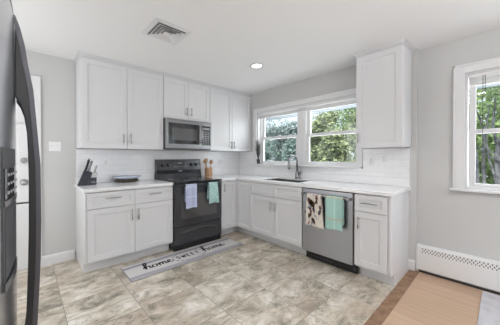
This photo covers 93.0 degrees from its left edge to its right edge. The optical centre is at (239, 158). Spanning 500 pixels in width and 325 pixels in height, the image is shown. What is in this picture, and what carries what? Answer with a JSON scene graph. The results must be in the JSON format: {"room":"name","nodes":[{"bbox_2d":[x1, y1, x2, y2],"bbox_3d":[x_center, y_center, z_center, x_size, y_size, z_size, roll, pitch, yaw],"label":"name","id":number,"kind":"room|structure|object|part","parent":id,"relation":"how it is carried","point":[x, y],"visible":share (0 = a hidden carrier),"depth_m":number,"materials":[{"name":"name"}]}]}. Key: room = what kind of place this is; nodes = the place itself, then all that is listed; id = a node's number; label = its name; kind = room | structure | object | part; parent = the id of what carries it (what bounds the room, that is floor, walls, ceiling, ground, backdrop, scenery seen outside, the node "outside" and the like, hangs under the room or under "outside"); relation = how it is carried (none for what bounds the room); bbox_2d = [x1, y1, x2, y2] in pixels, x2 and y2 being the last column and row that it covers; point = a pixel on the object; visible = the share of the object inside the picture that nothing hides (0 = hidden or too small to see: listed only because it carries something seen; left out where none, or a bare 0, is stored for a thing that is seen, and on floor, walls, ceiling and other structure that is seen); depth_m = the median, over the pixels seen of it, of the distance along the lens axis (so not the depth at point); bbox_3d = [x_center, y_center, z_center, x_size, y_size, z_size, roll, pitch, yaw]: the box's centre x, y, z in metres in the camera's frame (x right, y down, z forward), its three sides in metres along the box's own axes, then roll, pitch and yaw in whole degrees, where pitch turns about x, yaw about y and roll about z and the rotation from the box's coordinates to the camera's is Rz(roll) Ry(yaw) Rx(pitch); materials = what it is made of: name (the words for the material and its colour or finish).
{"room":"kitchen","nodes":[
{"label":"kitchen","id":0,"kind":"room"},
{"bbox_2d":[26,50,232,257],"bbox_3d":[-1.507,0.007,3.473,4.510,2.424,0.150,0,1,-42],"label":"wall","id":1,"kind":"structure","parent":0,"point":[58,75],"depth_m":2.80,"materials":[{"name":"grey paint"}]},
{"bbox_2d":[16,75,41,269],"bbox_3d":[-2.642,0.150,2.400,0.975,2.155,0.210,0,1,-42],"label":"door","id":2,"kind":"structure","parent":1,"relation":"in","point":[22,175],"depth_m":2.61,"materials":[{"name":"white"}]},
{"bbox_3d":[-2.347,0.256,2.585,0.067,0.067,0.090,0,1,-42],"label":"knob","id":3,"kind":"part","parent":2,"relation":"part of","materials":[{"name":"silver metal"}]},
{"bbox_3d":[-2.659,0.150,2.418,0.975,2.155,0.160,0,1,-42],"label":"frame","id":4,"kind":"part","parent":2,"relation":"part of","materials":[{"name":"white wood"}]},
{"bbox_2d":[49,142,60,151],"bbox_3d":[-2.157,-0.145,2.774,0.116,0.114,0.018,0,1,-42],"label":"light switch","id":5,"kind":"object","parent":1,"relation":"attached to","point":[53,146],"visible":1,"depth_m":2.78,"materials":[{"name":"white plastic"}]},
{"bbox_2d":[42,249,74,266],"bbox_3d":[-2.136,1.167,2.805,0.308,0.115,0.016,0,1,-42],"label":"baseboard","id":6,"kind":"structure","parent":1,"relation":"attached to","point":[59,257],"depth_m":2.80,"materials":[{"name":"white wood"}]},
{"bbox_2d":[73,51,163,149],"bbox_3d":[-1.531,-0.665,3.090,0.994,1.070,0.376,0,1,-42],"label":"upper cabinet","id":7,"kind":"object","parent":1,"relation":"attached to","point":[119,105],"visible":1,"depth_m":2.92,"materials":[{"name":"white wood"}]},
{"bbox_3d":[-1.605,-0.641,2.833,0.486,1.027,0.022,0,1,-42],"label":"door","id":8,"kind":"part","parent":7,"relation":"part of","materials":[{"name":"white wood"}]},
{"bbox_3d":[-1.536,-1.180,3.092,0.994,0.040,0.360,0,1,-42],"label":"crown moulding","id":9,"kind":"part","parent":7,"relation":"part of","materials":[{"name":"white wood"}]},
{"bbox_3d":[-1.245,-0.644,3.157,0.474,1.027,0.022,0,1,-42],"label":"door","id":10,"kind":"part","parent":7,"relation":"part of","materials":[{"name":"white wood"}]},
{"bbox_2d":[76,149,238,175],"bbox_3d":[-1.008,0.037,3.816,2.690,0.334,0.008,0,1,-42],"label":"tiled wall","id":11,"kind":"structure","parent":1,"relation":"attached to","point":[120,161],"depth_m":3.40,"materials":[{"name":"white tile"}]},
{"bbox_2d":[103,159,108,166],"bbox_3d":[-1.761,0.052,3.127,0.070,0.114,0.008,0,1,-42],"label":"wall outlet","id":12,"kind":"object","parent":11,"relation":"attached to","point":[105,161],"visible":1,"depth_m":3.13,"materials":[{"name":"white plastic"}]},
{"bbox_2d":[218,158,222,164],"bbox_3d":[-0.345,0.047,4.402,0.116,0.114,0.008,0,1,-42],"label":"wall outlet","id":13,"kind":"object","parent":11,"relation":"attached to","point":[220,160],"visible":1,"depth_m":4.39,"materials":[{"name":"white plastic"}]},
{"bbox_2d":[163,73,210,122],"bbox_3d":[-0.869,-0.895,3.684,0.782,0.619,0.376,0,1,-42],"label":"upper cabinet","id":14,"kind":"object","parent":1,"relation":"attached to","point":[183,98],"visible":0.88,"depth_m":3.54,"materials":[{"name":"white wood"}]},
{"bbox_3d":[-0.917,-0.872,3.450,0.391,0.576,0.022,0,1,-42],"label":"door","id":15,"kind":"part","parent":14,"relation":"part of","materials":[{"name":"white wood"}]},
{"bbox_2d":[163,117,210,149],"bbox_3d":[-0.847,-0.361,3.664,0.772,0.432,0.426,0,1,-42],"label":"microwave","id":16,"kind":"object","parent":14,"relation":"attached to","point":[178,134],"visible":0.98,"depth_m":3.50,"materials":[{"name":"grey metal"}]},
{"bbox_3d":[-0.584,-0.372,3.650,0.024,0.271,0.053,0,1,-42],"label":"handle","id":17,"kind":"part","parent":16,"relation":"part of","materials":[{"name":"silver metal"}]},
{"bbox_3d":[-0.534,-0.363,3.747,0.158,0.299,0.032,0,1,-42],"label":"control panel","id":18,"kind":"part","parent":16,"relation":"part of","materials":[{"name":"black glass"}]},
{"bbox_3d":[-0.768,-1.184,3.569,0.782,0.040,0.040,0,1,-42],"label":"crown moulding","id":19,"kind":"part","parent":14,"relation":"part of","materials":[{"name":"white wood"}]},
{"bbox_3d":[-0.627,-0.874,3.711,0.381,0.576,0.022,0,1,-42],"label":"door","id":20,"kind":"part","parent":14,"relation":"part of","materials":[{"name":"white wood"}]},
{"bbox_2d":[199,84,251,151],"bbox_3d":[-0.225,-0.674,4.260,0.940,1.070,0.369,0,1,-42],"label":"upper cabinet","id":21,"kind":"object","parent":1,"relation":"attached to","point":[230,110],"visible":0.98,"depth_m":4.11,"materials":[{"name":"white wood"}]},
{"bbox_3d":[-0.307,-0.650,4.001,0.465,1.027,0.022,0,1,-42],"label":"door","id":22,"kind":"part","parent":21,"relation":"part of","materials":[{"name":"white wood"}]},
{"bbox_3d":[-0.126,-1.188,4.146,0.940,0.040,0.040,0,1,-42],"label":"crown moulding","id":23,"kind":"part","parent":21,"relation":"part of","materials":[{"name":"white wood"}]},
{"bbox_3d":[0.042,-0.653,4.314,0.465,1.027,0.022,0,1,-42],"label":"door","id":24,"kind":"part","parent":21,"relation":"part of","materials":[{"name":"white wood"}]},
{"bbox_2d":[17,231,408,324],"bbox_3d":[-0.672,1.268,2.331,4.210,0.080,2.980,0,1,-42],"label":"floor","id":25,"kind":"structure","parent":0,"point":[258,281],"depth_m":2.17,"materials":[{"name":"tile"}]},
{"bbox_2d":[0,0,40,324],"bbox_3d":[-1.144,0.346,0.688,0.870,1.780,0.910,0,1,-42],"label":"refrigerator","id":26,"kind":"object","parent":25,"relation":"on","point":[16,86],"visible":1,"depth_m":0.81,"materials":[{"name":"grey metal"}]},
{"bbox_3d":[-0.751,0.310,0.733,0.078,1.662,0.451,0,1,-42],"label":"freezer door","id":27,"kind":"part","parent":26,"relation":"part of","materials":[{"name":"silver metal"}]},
{"bbox_3d":[-0.724,0.071,0.754,0.007,0.090,0.235,0,1,-38],"label":"control panel","id":28,"kind":"part","parent":26,"relation":"part of","materials":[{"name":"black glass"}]},
{"bbox_3d":[-1.058,0.307,1.075,0.078,1.662,0.451,0,1,-42],"label":"fridge door","id":29,"kind":"part","parent":26,"relation":"part of","materials":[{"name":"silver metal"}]},
{"bbox_3d":[-0.885,0.235,0.996,0.070,1.525,0.028,0,1,-42],"label":"handle","id":30,"kind":"part","parent":26,"relation":"part of","materials":[{"name":"black plastic"}]},
{"bbox_3d":[-0.810,0.236,0.913,0.070,1.525,0.028,0,1,-42],"label":"handle","id":31,"kind":"part","parent":26,"relation":"part of","materials":[{"name":"black plastic"}]},
{"bbox_3d":[-0.811,0.236,0.912,0.074,1.528,0.036,0,1,-42],"label":"handle","id":32,"kind":"part","parent":26,"relation":"part of","materials":[{"name":"grey metal"}]},
{"bbox_2d":[76,186,172,272],"bbox_3d":[-1.428,0.785,2.996,0.969,0.876,0.671,0,1,-42],"label":"base cabinet","id":33,"kind":"object","parent":25,"relation":"on","point":[114,227],"visible":0.94,"depth_m":2.72,"materials":[{"name":"white wood"}]},
{"bbox_3d":[-1.804,0.787,2.700,0.014,0.876,0.607,0,1,-42],"label":"panel","id":34,"kind":"part","parent":33,"relation":"part of","materials":[{"name":"white wood"}]},
{"bbox_3d":[-1.406,0.444,2.623,0.472,0.168,0.022,0,1,-42],"label":"drawer","id":35,"kind":"part","parent":33,"relation":"part of","materials":[{"name":"white wood"}]},
{"bbox_3d":[-1.406,0.811,2.626,0.472,0.554,0.022,0,1,-42],"label":"door","id":36,"kind":"part","parent":33,"relation":"part of","materials":[{"name":"white wood"}]},
{"bbox_2d":[74,173,172,192],"bbox_3d":[-1.443,0.279,2.997,0.989,0.133,0.646,0,1,-42],"label":"countertop","id":37,"kind":"structure","parent":33,"relation":"on","point":[104,182],"depth_m":2.94,"materials":[{"name":"white stone"}]},
{"bbox_2d":[77,158,97,185],"bbox_3d":[-1.812,0.152,2.832,0.205,0.316,0.098,0,1,-35],"label":"knife block","id":38,"kind":"object","parent":37,"relation":"on","point":[87,177],"visible":1,"depth_m":2.80,"materials":[{"name":"black wood"}]},
{"bbox_2d":[112,175,140,182],"bbox_3d":[-1.506,0.267,3.174,0.365,0.079,0.258,0,1,-42],"label":"serving dish","id":39,"kind":"object","parent":37,"relation":"on","point":[125,178],"visible":1,"depth_m":3.10,"materials":[{"name":"grey ceramic"}]},
{"bbox_2d":[112,175,140,178],"bbox_3d":[-1.506,0.246,3.174,0.365,0.036,0.258,0,1,-42],"label":"bowl","id":40,"kind":"object","parent":39,"relation":"on","point":[124,176],"depth_m":3.14,"materials":[{"name":"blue ceramic"}]},
{"bbox_3d":[-1.052,0.442,2.942,0.472,0.168,0.022,0,1,-42],"label":"drawer","id":41,"kind":"part","parent":33,"relation":"part of","materials":[{"name":"white wood"}]},
{"bbox_3d":[-1.052,0.808,2.945,0.472,0.554,0.022,0,1,-42],"label":"door","id":42,"kind":"part","parent":33,"relation":"part of","materials":[{"name":"white wood"}]},
{"bbox_2d":[120,237,243,281],"bbox_3d":[-0.632,1.218,3.008,1.525,0.009,0.383,0,1,-42],"label":"kitchen mat","id":43,"kind":"object","parent":25,"relation":"on","point":[141,270],"visible":1,"depth_m":2.87,"materials":[{"name":"grey fabric"}]},
{"bbox_2d":[155,159,221,251],"bbox_3d":[-0.753,0.613,3.566,0.770,1.208,0.705,0,1,-42],"label":"range","id":44,"kind":"object","parent":25,"relation":"on","point":[201,224],"visible":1,"depth_m":3.39,"materials":[{"name":"black metal"}]},
{"bbox_2d":[158,177,221,183],"bbox_3d":[-0.739,0.312,3.547,0.770,0.020,0.563,0,1,-42],"label":"cooktop","id":45,"kind":"object","parent":44,"relation":"in","point":[175,180],"depth_m":3.49,"materials":[{"name":"black glass"}]},
{"bbox_2d":[185,184,196,208],"bbox_3d":[-0.650,0.502,3.193,0.166,0.330,0.046,0,1,-42],"label":"dish towel","id":46,"kind":"object","parent":44,"relation":"hanging from","point":[190,189],"visible":1,"depth_m":3.18,"materials":[{"name":"purple fabric"}]},
{"bbox_3d":[-0.582,1.183,3.380,0.768,0.070,0.040,0,1,-42],"label":"kick plate","id":47,"kind":"part","parent":44,"relation":"part of","materials":[{"name":"black plastic"}]},
{"bbox_3d":[-0.570,1.029,3.366,0.768,0.233,0.036,0,1,-42],"label":"storage drawer","id":48,"kind":"part","parent":44,"relation":"part of","materials":[{"name":"black metal"}]},
{"bbox_3d":[-0.569,0.621,3.361,0.768,0.562,0.040,0,1,-42],"label":"oven door","id":49,"kind":"part","parent":44,"relation":"part of","materials":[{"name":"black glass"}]},
{"bbox_3d":[-0.536,0.355,3.322,0.698,0.026,0.057,0,1,-42],"label":"handle","id":50,"kind":"part","parent":44,"relation":"part of","materials":[{"name":"black metal"}]},
{"bbox_2d":[207,182,218,203],"bbox_3d":[-0.378,0.490,3.439,0.191,0.310,0.046,0,1,-42],"label":"dish towel","id":51,"kind":"object","parent":44,"relation":"hanging from","point":[212,189],"visible":0.99,"depth_m":3.42,"materials":[{"name":"teal fabric"}]},
{"bbox_2d":[220,180,237,234],"bbox_3d":[-0.313,0.777,3.999,0.437,0.876,0.671,0,1,-42],"label":"base cabinet","id":52,"kind":"object","parent":25,"relation":"on","point":[228,218],"visible":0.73,"depth_m":3.75,"materials":[{"name":"white wood"}]},
{"bbox_3d":[-0.048,0.721,3.847,0.032,0.762,0.045,0,1,-42],"label":"corner post","id":53,"kind":"part","parent":52,"relation":"part of","materials":[{"name":"white wood"}]},
{"bbox_2d":[237,180,255,236],"bbox_3d":[0.248,0.777,3.973,0.636,0.876,0.439,0,1,-42],"label":"base cabinet","id":54,"kind":"object","parent":25,"relation":"on","point":[243,187],"visible":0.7,"depth_m":3.72,"materials":[{"name":"white wood"}]},
{"bbox_3d":[0.066,0.715,3.716,0.022,0.728,0.295,0,1,-42],"label":"door","id":55,"kind":"part","parent":54,"relation":"part of","materials":[{"name":"white wood"}]},
{"bbox_2d":[250,182,305,254],"bbox_3d":[0.689,0.781,3.457,0.671,0.876,0.912,0,1,-42],"label":"base cabinet","id":56,"kind":"object","parent":25,"relation":"on","point":[276,211],"visible":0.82,"depth_m":3.21,"materials":[{"name":"white wood"}]},
{"bbox_3d":[0.322,0.438,3.430,0.022,0.168,0.451,0,1,-42],"label":"drawer","id":57,"kind":"part","parent":56,"relation":"part of","materials":[{"name":"white wood"}]},
{"bbox_3d":[0.322,0.805,3.433,0.022,0.554,0.451,0,1,-42],"label":"door","id":58,"kind":"part","parent":56,"relation":"part of","materials":[{"name":"white wood"}]},
{"bbox_3d":[0.626,0.440,3.092,0.022,0.168,0.451,0,1,-42],"label":"drawer","id":59,"kind":"part","parent":56,"relation":"part of","materials":[{"name":"white wood"}]},
{"bbox_3d":[0.626,0.807,3.095,0.022,0.554,0.451,0,1,-42],"label":"door","id":60,"kind":"part","parent":56,"relation":"part of","materials":[{"name":"white wood"}]},
{"bbox_2d":[201,169,410,196],"bbox_3d":[0.596,0.276,3.358,0.939,0.133,2.837,0,1,-42],"label":"countertop","id":61,"kind":"structure","parent":56,"relation":"on","point":[372,185],"depth_m":3.08,"materials":[{"name":"white stone"}]},
{"bbox_2d":[205,167,211,176],"bbox_3d":[-0.525,0.222,4.036,0.136,0.155,0.136,0,1,-42],"label":"utensil crock","id":62,"kind":"object","parent":61,"relation":"on","point":[208,171],"visible":0.98,"depth_m":3.98,"materials":[{"name":"brown wood"}]},
{"bbox_2d":[268,179,305,182],"bbox_3d":[0.687,0.409,3.467,0.392,0.180,0.632,0,1,-42],"label":"sink","id":63,"kind":"object","parent":61,"relation":"in","point":[285,180],"visible":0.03,"depth_m":3.68,"materials":[{"name":"silver metal"}]},
{"bbox_2d":[288,155,300,178],"bbox_3d":[0.816,0.120,3.589,0.223,0.368,0.104,0,0,-17],"label":"kitchen faucet","id":64,"kind":"object","parent":61,"relation":"on","point":[297,173],"visible":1,"depth_m":3.60,"materials":[{"name":"silver metal"}]},
{"bbox_3d":[0.812,0.060,3.579,0.200,0.248,0.028,0,1,-34],"label":"spout","id":65,"kind":"part","parent":64,"relation":"part of","materials":[{"name":"silver metal"}]},
{"bbox_2d":[301,187,357,273],"bbox_3d":[1.183,0.783,2.864,0.674,0.870,0.612,0,1,-42],"label":"dishwasher","id":66,"kind":"object","parent":25,"relation":"on","point":[335,248],"visible":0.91,"depth_m":2.63,"materials":[{"name":"silver metal"}]},
{"bbox_2d":[305,193,323,229],"bbox_3d":[0.865,0.593,2.727,0.043,0.385,0.241,0,1,-42],"label":"dish towel","id":67,"kind":"object","parent":66,"relation":"hanging from","point":[314,208],"visible":1,"depth_m":2.71,"materials":[{"name":"beige fabric"}]},
{"bbox_2d":[307,197,317,207],"bbox_3d":[0.842,0.504,2.724,0.001,0.149,0.142,0,1,-42],"label":"print","id":68,"kind":"object","parent":67,"relation":"attached to","point":[312,202],"depth_m":2.73,"materials":[{"name":"brown"}]},
{"bbox_2d":[312,207,321,214],"bbox_3d":[0.877,0.596,2.685,0.001,0.122,0.117,0,1,-42],"label":"print","id":69,"kind":"object","parent":67,"relation":"on","point":[315,210],"depth_m":2.68,"materials":[{"name":"grey fabric"}]},
{"bbox_3d":[0.952,0.418,2.658,0.058,0.030,0.566,0,1,-42],"label":"handle","id":70,"kind":"part","parent":66,"relation":"part of","materials":[{"name":"silver metal"}]},
{"bbox_3d":[1.047,1.173,2.744,0.020,0.092,0.612,0,1,-42],"label":"kick plate","id":71,"kind":"part","parent":66,"relation":"part of","materials":[{"name":"black plastic"}]},
{"bbox_2d":[325,195,343,231],"bbox_3d":[1.022,0.587,2.552,0.043,0.370,0.190,0,1,-42],"label":"dish towel","id":72,"kind":"object","parent":66,"relation":"hanging from","point":[334,205],"visible":1,"depth_m":2.54,"materials":[{"name":"green fabric"}]},
{"bbox_2d":[354,191,408,284],"bbox_3d":[1.520,0.789,2.533,0.671,0.876,0.328,0,1,-42],"label":"base cabinet","id":73,"kind":"object","parent":25,"relation":"on","point":[381,222],"visible":0.88,"depth_m":2.35,"materials":[{"name":"white wood"}]},
{"bbox_3d":[1.297,0.813,2.349,0.022,0.554,0.296,0,1,-42],"label":"door","id":74,"kind":"part","parent":73,"relation":"part of","materials":[{"name":"white wood"}]},
{"bbox_3d":[1.297,0.446,2.346,0.022,0.168,0.296,0,1,-42],"label":"drawer","id":75,"kind":"part","parent":73,"relation":"part of","materials":[{"name":"white wood"}]},
{"bbox_3d":[1.645,0.789,2.442,0.607,0.876,0.026,0,1,-42],"label":"panel","id":76,"kind":"part","parent":73,"relation":"part of","materials":[{"name":"white wood"}]},
{"bbox_2d":[11,0,499,93],"bbox_3d":[1.035,-1.232,0.639,4.510,0.100,7.850,0,1,-42],"label":"ceiling","id":77,"kind":"structure","parent":0,"point":[294,41],"depth_m":2.21,"materials":[{"name":"white paint"}]},
{"bbox_2d":[141,18,191,44],"bbox_3d":[-0.687,-1.182,2.238,0.344,0.023,0.344,0,1,-42],"label":"ceiling vent","id":78,"kind":"object","parent":77,"relation":"in","point":[159,29],"visible":1,"depth_m":2.22,"materials":[{"name":"white metal"}]},
{"bbox_2d":[250,63,263,68],"bbox_3d":[0.223,-1.196,3.050,0.180,0.008,0.180,0,1,-42],"label":"recessed light","id":79,"kind":"object","parent":77,"relation":"in","point":[254,65],"visible":1,"depth_m":3.03,"materials":[{"name":"white"}]},
{"bbox_2d":[245,49,417,270],"bbox_3d":[1.035,0.005,3.720,0.200,2.424,2.885,0,1,-42],"label":"wall","id":80,"kind":"structure","parent":0,"point":[343,79],"depth_m":3.15,"materials":[{"name":"grey paint"}]},
{"bbox_2d":[251,88,362,168],"bbox_3d":[0.956,-0.399,3.747,0.238,1.029,1.935,0,1,-42],"label":"window","id":81,"kind":"structure","parent":80,"relation":"in","point":[304,133],"depth_m":3.67,"materials":[{"name":"white wood"}]},
{"bbox_2d":[255,139,260,163],"bbox_3d":[0.340,-0.144,4.286,0.093,0.464,0.141,0,1,-42],"label":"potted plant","id":82,"kind":"object","parent":81,"relation":"on","point":[258,147],"visible":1,"depth_m":4.28,"materials":[{"name":"grey plant"}]},
{"bbox_3d":[0.686,-0.162,4.084,0.030,0.462,0.795,0,1,-42],"label":"sash","id":83,"kind":"part","parent":81,"relation":"part of","materials":[{"name":"white"}]},
{"bbox_3d":[0.712,-0.586,4.104,0.030,0.470,0.795,0,1,-42],"label":"sash","id":84,"kind":"part","parent":81,"relation":"part of","materials":[{"name":"white"}]},
{"bbox_2d":[258,96,355,118],"bbox_3d":[0.933,-0.768,3.699,0.024,0.096,1.730,0,1,-42],"label":"roller blind","id":85,"kind":"object","parent":81,"relation":"attached to","point":[318,106],"visible":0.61,"depth_m":3.53,"materials":[{"name":"white fabric"}]},
{"bbox_3d":[0.889,0.105,3.690,0.057,0.023,1.935,0,1,-42],"label":"sill","id":86,"kind":"part","parent":81,"relation":"part of","materials":[{"name":"white wood"}]},
{"bbox_3d":[1.339,-0.580,3.407,0.030,0.470,0.786,0,1,-42],"label":"sash","id":87,"kind":"part","parent":81,"relation":"part of","materials":[{"name":"white wood"}]},
{"bbox_3d":[1.313,-0.156,3.387,0.030,0.462,0.786,0,1,-42],"label":"sash","id":88,"kind":"part","parent":81,"relation":"part of","materials":[{"name":"white wood"}]},
{"bbox_2d":[239,148,409,177],"bbox_3d":[0.942,0.039,3.669,0.008,0.334,2.820,0,1,-42],"label":"tiled wall","id":89,"kind":"structure","parent":80,"relation":"attached to","point":[398,159],"depth_m":2.92,"materials":[{"name":"white tile"}]},
{"bbox_2d":[368,156,373,164],"bbox_3d":[1.615,0.019,2.907,0.008,0.114,0.070,0,1,-42],"label":"wall outlet","id":90,"kind":"object","parent":89,"relation":"attached to","point":[370,158],"visible":1,"depth_m":2.91,"materials":[{"name":"white plastic"}]},
{"bbox_2d":[381,154,386,163],"bbox_3d":[1.709,0.000,2.803,0.008,0.114,0.070,0,1,-42],"label":"light switch","id":91,"kind":"object","parent":89,"relation":"attached to","point":[383,156],"visible":1,"depth_m":2.80,"materials":[{"name":"white plastic"}]},
{"bbox_2d":[353,38,414,147],"bbox_3d":[1.602,-0.661,2.651,0.376,1.070,0.503,0,1,-42],"label":"upper cabinet","id":92,"kind":"object","parent":80,"relation":"attached to","point":[384,72],"visible":1,"depth_m":2.53,"materials":[{"name":"white wood"}]},
{"bbox_3d":[1.609,-1.176,2.652,0.360,0.040,0.503,0,1,-42],"label":"crown moulding","id":93,"kind":"part","parent":92,"relation":"part of","materials":[{"name":"white wood"}]},
{"bbox_2d":[408,259,414,270],"bbox_3d":[1.897,1.169,2.610,0.016,0.115,0.063,0,1,-42],"label":"baseboard","id":94,"kind":"structure","parent":80,"relation":"attached to","point":[411,263],"depth_m":2.60,"materials":[{"name":"white wood"}]},
{"bbox_2d":[382,272,499,324],"bbox_3d":[2.011,1.291,-0.528,4.373,0.080,4.680,0,1,-42],"label":"floor","id":95,"kind":"structure","parent":0,"point":[430,299],"depth_m":2.00,"materials":[{"name":"brown wood"}]},
{"bbox_2d":[364,270,420,324],"bbox_3d":[0.434,1.275,1.262,4.123,0.084,0.090,0,1,-42],"label":"trim","id":96,"kind":"structure","parent":95,"relation":"attached to","point":[381,313],"depth_m":2.06,"materials":[{"name":"brown wood"}]},
{"bbox_2d":[477,291,499,324],"bbox_3d":[2.038,1.234,0.724,2.270,0.013,1.905,0,1,-42],"label":"area rug","id":97,"kind":"object","parent":95,"relation":"on","point":[489,311],"visible":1,"depth_m":1.91,"materials":[{"name":"white fabric"}]},
{"bbox_2d":[417,28,499,292],"bbox_3d":[3.567,0.027,0.954,0.137,2.424,4.615,0,1,-42],"label":"wall","id":98,"kind":"structure","parent":0,"point":[457,221],"depth_m":2.44,"materials":[{"name":"grey paint"}]},
{"bbox_2d":[266,83,499,120],"bbox_3d":[2.384,-0.921,2.831,0.615,0.190,8.000,0,1,-42],"label":"window blind","id":99,"kind":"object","parent":98,"relation":"attached to","point":[493,84],"depth_m":4.09,"materials":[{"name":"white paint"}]},
{"bbox_2d":[416,243,499,294],"bbox_3d":[2.825,1.084,1.632,0.069,0.292,2.614,0,1,-42],"label":"baseboard heater","id":100,"kind":"object","parent":98,"relation":"attached to","point":[474,270],"visible":1,"depth_m":2.33,"materials":[{"name":"white metal"}]},
{"bbox_2d":[422,248,499,270],"bbox_3d":[2.728,0.990,1.697,0.006,0.048,2.290,0,1,-42],"label":"vent grille","id":101,"kind":"object","parent":100,"relation":"attached to","point":[461,259],"depth_m":2.32,"materials":[{"name":"grey metal"}]},
{"bbox_2d":[449,57,499,193],"bbox_3d":[2.577,-0.302,1.993,0.175,1.244,1.198,0,1,-42],"label":"window","id":102,"kind":"structure","parent":98,"relation":"in","point":[464,133],"depth_m":2.34,"materials":[{"name":"white wood"}]},
{"bbox_3d":[2.534,0.309,1.958,0.057,0.023,1.198,0,1,-42],"label":"sill","id":103,"kind":"part","parent":102,"relation":"part of","materials":[{"name":"white wood"}]},
{"bbox_2d":[469,70,499,159],"bbox_3d":[2.566,-0.403,1.982,0.040,0.828,0.938,0,1,-42],"label":"blind","id":104,"kind":"object","parent":102,"relation":"attached to","point":[479,79],"visible":1,"depth_m":2.25,"materials":[{"name":"white plastic"}]},
{"bbox_3d":[2.307,-0.395,2.248,0.011,0.808,0.011,0,0,-19],"label":"pull cord","id":105,"kind":"part","parent":104,"relation":"part of","materials":[{"name":"grey fabric"}]},
{"bbox_3d":[2.570,-0.711,1.983,0.028,0.014,0.932,0,1,-42],"label":"rail","id":106,"kind":"part","parent":104,"relation":"part of","materials":[{"name":"white plastic"}]},
{"bbox_3d":[2.621,-0.532,2.028,0.030,0.575,0.936,0,1,-42],"label":"sash","id":107,"kind":"part","parent":102,"relation":"part of","materials":[{"name":"white wood"}]},
{"bbox_3d":[2.595,-0.005,2.009,0.030,0.562,0.936,0,1,-42],"label":"sash","id":108,"kind":"part","parent":102,"relation":"part of","materials":[{"name":"white wood"}]},
{"label":"outside","id":109,"kind":"structure","parent":0,"visible":0},
{"bbox_3d":[11.257,1.853,14.875,29.700,0.050,40.000,0,1,-42],"label":"ground","id":110,"kind":"structure","parent":109,"visible":0},
{"bbox_2d":[265,140,276,160],"bbox_3d":[1.030,0.585,9.418,1.285,2.734,1.676,0,0,7],"label":"evergreen shrub","id":111,"kind":"object","parent":110,"relation":"on","point":[268,156],"visible":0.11,"depth_m":9.14,"materials":[{"name":"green plant"}]},
{"bbox_2d":[265,139,281,155],"bbox_3d":[2.269,0.214,15.366,2.250,3.443,2.323,0,1,-31],"label":"shrub","id":112,"kind":"object","parent":110,"relation":"on","point":[269,141],"visible":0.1,"depth_m":15.17,"materials":[{"name":"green plant"}]},
{"bbox_2d":[266,118,288,154],"bbox_3d":[2.293,-1.307,22.237,4.077,6.153,6.001,0,1,-42],"label":"tree","id":113,"kind":"object","parent":110,"relation":"on","point":[268,124],"visible":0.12,"depth_m":21.67,"materials":[{"name":"grey plant"}]},
{"bbox_2d":[268,120,296,160],"bbox_3d":[2.121,0.032,11.092,1.724,3.703,1.706,0,1,39],"label":"evergreen shrub","id":114,"kind":"object","parent":110,"relation":"on","point":[278,152],"visible":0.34,"depth_m":10.85,"materials":[{"name":"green plant"}]},
{"bbox_2d":[281,133,312,161],"bbox_3d":[1.955,0.511,8.326,1.252,2.874,1.522,0,0,3],"label":"evergreen shrub","id":115,"kind":"object","parent":110,"relation":"on","point":[288,151],"visible":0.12,"depth_m":8.20,"materials":[{"name":"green plant"}]},
{"bbox_2d":[310,111,339,161],"bbox_3d":[3.303,-0.039,9.739,1.635,4.151,1.665,0,1,-42],"label":"leafy shrub","id":116,"kind":"object","parent":110,"relation":"on","point":[329,118],"visible":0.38,"depth_m":9.36,"materials":[{"name":"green plant"}]},
{"bbox_2d":[317,125,355,161],"bbox_3d":[3.016,0.467,7.173,1.547,3.004,1.670,0,0,0],"label":"leafy shrub","id":117,"kind":"object","parent":110,"relation":"on","point":[340,148],"visible":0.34,"depth_m":6.92,"materials":[{"name":"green plant"}]},
{"bbox_2d":[323,108,355,148],"bbox_3d":[8.245,-1.880,15.579,4.415,7.405,5.952,0,1,-42],"label":"tree","id":118,"kind":"object","parent":110,"relation":"on","point":[345,116],"visible":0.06,"depth_m":15.97,"materials":[{"name":"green plant"}]},
{"bbox_2d":[345,110,355,161],"bbox_3d":[4.561,-0.165,8.317,1.696,4.239,1.605,0,1,37],"label":"leafy shrub","id":119,"kind":"object","parent":110,"relation":"on","point":[352,119],"visible":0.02,"depth_m":8.32,"materials":[{"name":"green plant"}]},
{"bbox_2d":[468,86,499,184],"bbox_3d":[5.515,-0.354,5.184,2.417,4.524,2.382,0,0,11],"label":"tree","id":120,"kind":"object","parent":110,"relation":"on","point":[495,171],"visible":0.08,"depth_m":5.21,"materials":[{"name":"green plant"}]},
{"bbox_3d":[5.515,-1.749,5.173,2.417,1.734,2.382,0,0,11],"label":"crown","id":121,"kind":"part","parent":120,"relation":"part of","materials":[{"name":"green plant"}]}
]}

